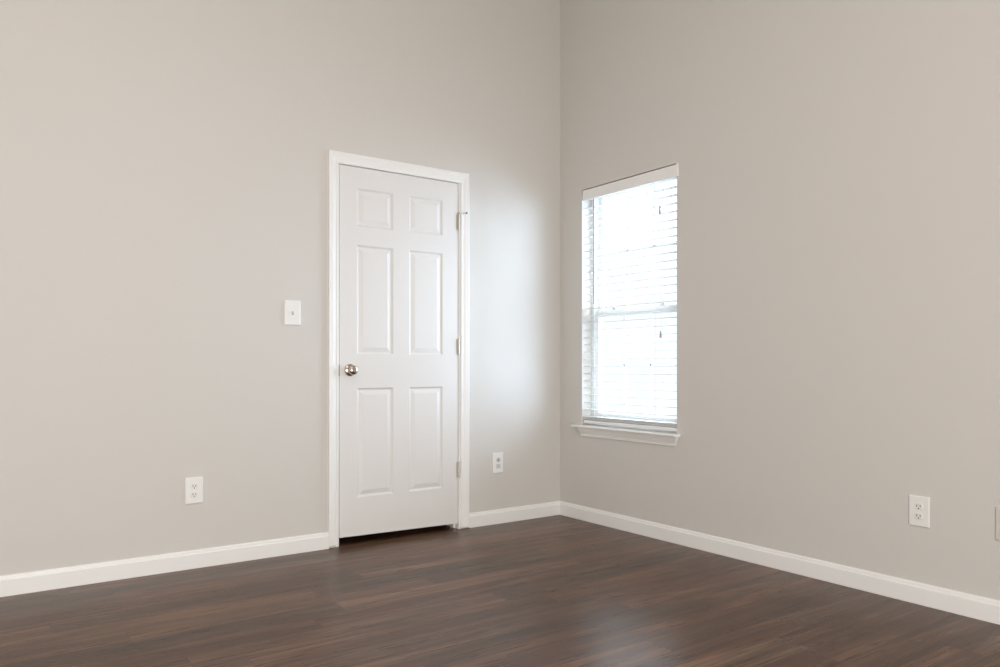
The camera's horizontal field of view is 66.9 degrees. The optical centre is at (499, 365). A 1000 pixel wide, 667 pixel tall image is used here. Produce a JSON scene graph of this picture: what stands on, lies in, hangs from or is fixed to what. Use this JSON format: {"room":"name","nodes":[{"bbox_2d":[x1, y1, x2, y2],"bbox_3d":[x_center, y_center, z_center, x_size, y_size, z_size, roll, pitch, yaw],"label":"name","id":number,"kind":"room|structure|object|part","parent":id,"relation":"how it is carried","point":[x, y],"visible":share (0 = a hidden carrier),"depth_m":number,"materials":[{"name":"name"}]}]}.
{"room":"empty room","nodes":[
{"label":"empty room","id":0,"kind":"room"},
{"bbox_2d":[0,0,559,575],"bbox_3d":[-1.814,-0.865,3.421,5.300,3.850,0.140,0,0,-35],"label":"wall","id":1,"kind":"structure","parent":0,"point":[164,163],"depth_m":3.65,"materials":[{"name":"white paint"}]},
{"bbox_2d":[0,532,328,596],"bbox_3d":[-2.417,0.917,2.901,3.715,0.086,0.014,0,0,-35],"label":"baseboard","id":2,"kind":"structure","parent":1,"relation":"attached to","point":[57,578],"depth_m":3.48,"materials":[{"name":"white wood"}]},
{"bbox_2d":[185,476,202,503],"bbox_3d":[-1.450,0.592,3.588,0.080,0.125,0.008,0,0,-35],"label":"wall outlet","id":3,"kind":"object","parent":1,"relation":"attached to","point":[193,485],"visible":1,"depth_m":3.58,"materials":[{"name":"white plastic"}]},
{"bbox_2d":[190,483,197,489],"bbox_3d":[-1.448,0.572,3.586,0.034,0.029,0.003,0,0,-35],"label":"receptacle","id":4,"kind":"object","parent":3,"relation":"attached to","point":[193,486],"depth_m":3.58,"materials":[{"name":"white plastic"}]},
{"bbox_2d":[191,491,197,497],"bbox_3d":[-1.448,0.611,3.586,0.034,0.029,0.003,0,0,-35],"label":"receptacle","id":5,"kind":"object","parent":3,"relation":"attached to","point":[194,494],"depth_m":3.59,"materials":[{"name":"white plastic"}]},
{"bbox_2d":[284,300,300,324],"bbox_3d":[-1.056,-0.271,3.860,0.085,0.127,0.018,0,0,-35],"label":"light switch","id":6,"kind":"object","parent":1,"relation":"attached to","point":[292,308],"visible":1,"depth_m":3.86,"materials":[{"name":"white plastic"}]},
{"bbox_2d":[328,150,468,546],"bbox_3d":[-0.582,-0.087,4.283,0.876,2.094,0.156,0,0,-35],"label":"door frame","id":7,"kind":"structure","parent":1,"relation":"attached to","point":[335,158],"depth_m":4.12,"materials":[{"name":"white wood"}]},
{"bbox_2d":[339,164,467,537],"bbox_3d":[-0.524,-0.071,4.237,0.796,1.994,0.091,0,0,-35],"label":"door","id":8,"kind":"structure","parent":1,"relation":"in","point":[399,342],"depth_m":4.21,"materials":[{"name":"white paint"}]},
{"bbox_3d":[-0.783,0.024,4.024,0.052,0.052,0.044,0,0,-35],"label":"knob","id":9,"kind":"part","parent":8,"relation":"part of","materials":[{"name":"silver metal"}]},
{"bbox_2d":[492,452,502,473],"bbox_3d":[-0.011,0.592,4.604,0.077,0.124,0.011,0,0,-35],"label":"cable plate","id":10,"kind":"object","parent":1,"relation":"attached to","point":[497,458],"visible":1,"depth_m":4.60,"materials":[{"name":"white plastic"}]},
{"bbox_2d":[468,501,559,527],"bbox_3d":[0.104,0.917,4.684,0.708,0.086,0.014,0,0,-35],"label":"baseboard","id":11,"kind":"structure","parent":1,"relation":"attached to","point":[483,518],"depth_m":4.66,"materials":[{"name":"white wood"}]},
{"bbox_2d":[0,515,999,666],"bbox_3d":[-0.446,1.010,1.486,5.300,0.100,6.600,0,0,-35],"label":"floor","id":12,"kind":"structure","parent":0,"point":[556,590],"depth_m":2.88,"materials":[{"name":"brown wood"}]},
{"bbox_2d":[560,0,999,600],"bbox_3d":[2.023,-0.865,2.706,0.140,3.850,5.740,0,0,-35],"label":"wall","id":13,"kind":"structure","parent":0,"point":[838,180],"depth_m":3.46,"materials":[{"name":"white paint"}]},
{"bbox_2d":[570,177,679,445],"bbox_3d":[0.762,-0.329,4.447,0.186,1.532,0.850,0,0,-35],"label":"window","id":14,"kind":"structure","parent":13,"relation":"in","point":[650,436],"depth_m":4.56,"materials":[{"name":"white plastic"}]},
{"bbox_3d":[0.744,0.376,4.434,0.142,0.016,0.850,0,0,-35],"label":"sill","id":15,"kind":"part","parent":14,"relation":"part of","materials":[{"name":"white wood"}]},
{"bbox_2d":[583,163,678,431],"bbox_3d":[0.760,-0.367,4.409,0.073,1.450,0.773,0,0,-35],"label":"window blind","id":16,"kind":"object","parent":14,"relation":"attached to","point":[670,172],"visible":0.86,"depth_m":4.40,"materials":[{"name":"white plastic"}]},
{"bbox_3d":[0.630,-0.343,4.654,0.002,1.375,0.002,0,0,-35],"label":"ladder cord","id":17,"kind":"part","parent":16,"relation":"part of","materials":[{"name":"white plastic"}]},
{"bbox_3d":[0.761,0.347,4.423,0.050,0.021,0.752,0,0,-35],"label":"rail","id":18,"kind":"part","parent":16,"relation":"part of","materials":[{"name":"white plastic"}]},
{"bbox_3d":[0.888,-0.610,4.184,0.002,0.840,0.002,0,0,-5],"label":"lift cord","id":19,"kind":"part","parent":16,"relation":"part of","materials":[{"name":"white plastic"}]},
{"bbox_3d":[0.821,-0.363,4.469,0.064,1.463,0.768,0,0,-35],"label":"frame","id":20,"kind":"part","parent":14,"relation":"part of","materials":[{"name":"white plastic"}]},
{"bbox_3d":[0.812,-0.003,4.463,0.028,0.679,0.708,0,0,-35],"label":"sash","id":21,"kind":"part","parent":14,"relation":"part of","materials":[{"name":"white plastic"}]},
{"bbox_3d":[0.835,-0.685,4.479,0.023,0.760,0.708,0,0,-35],"label":"sash","id":22,"kind":"part","parent":14,"relation":"part of","materials":[{"name":"white plastic"}]},
{"bbox_2d":[560,501,999,624],"bbox_3d":[2.001,0.917,2.604,0.014,0.086,5.600,0,0,-35],"label":"baseboard","id":23,"kind":"structure","parent":13,"relation":"attached to","point":[961,603],"depth_m":3.44,"materials":[{"name":"white wood"}]},
{"bbox_2d":[909,495,929,527],"bbox_3d":[1.688,0.587,3.050,0.008,0.123,0.081,0,0,-35],"label":"wall outlet","id":24,"kind":"object","parent":13,"relation":"attached to","point":[919,506],"visible":1,"depth_m":3.04,"materials":[{"name":"white plastic"}]},
{"bbox_2d":[914,512,922,519],"bbox_3d":[1.686,0.607,3.049,0.003,0.029,0.034,0,0,-35],"label":"receptacle","id":25,"kind":"object","parent":24,"relation":"attached to","point":[917,515],"depth_m":3.05,"materials":[{"name":"white plastic"}]},
{"bbox_2d":[914,503,922,509],"bbox_3d":[1.686,0.568,3.049,0.003,0.029,0.034,0,0,-35],"label":"receptacle","id":26,"kind":"object","parent":24,"relation":"attached to","point":[917,506],"depth_m":3.05,"materials":[{"name":"white plastic"}]},
{"bbox_2d":[995,507,999,540],"bbox_3d":[1.872,0.590,2.792,0.007,0.123,0.080,0,0,-35],"label":"blank plate","id":27,"kind":"object","parent":13,"relation":"attached to","point":[997,509],"visible":1,"depth_m":2.82,"materials":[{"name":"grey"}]}
]}

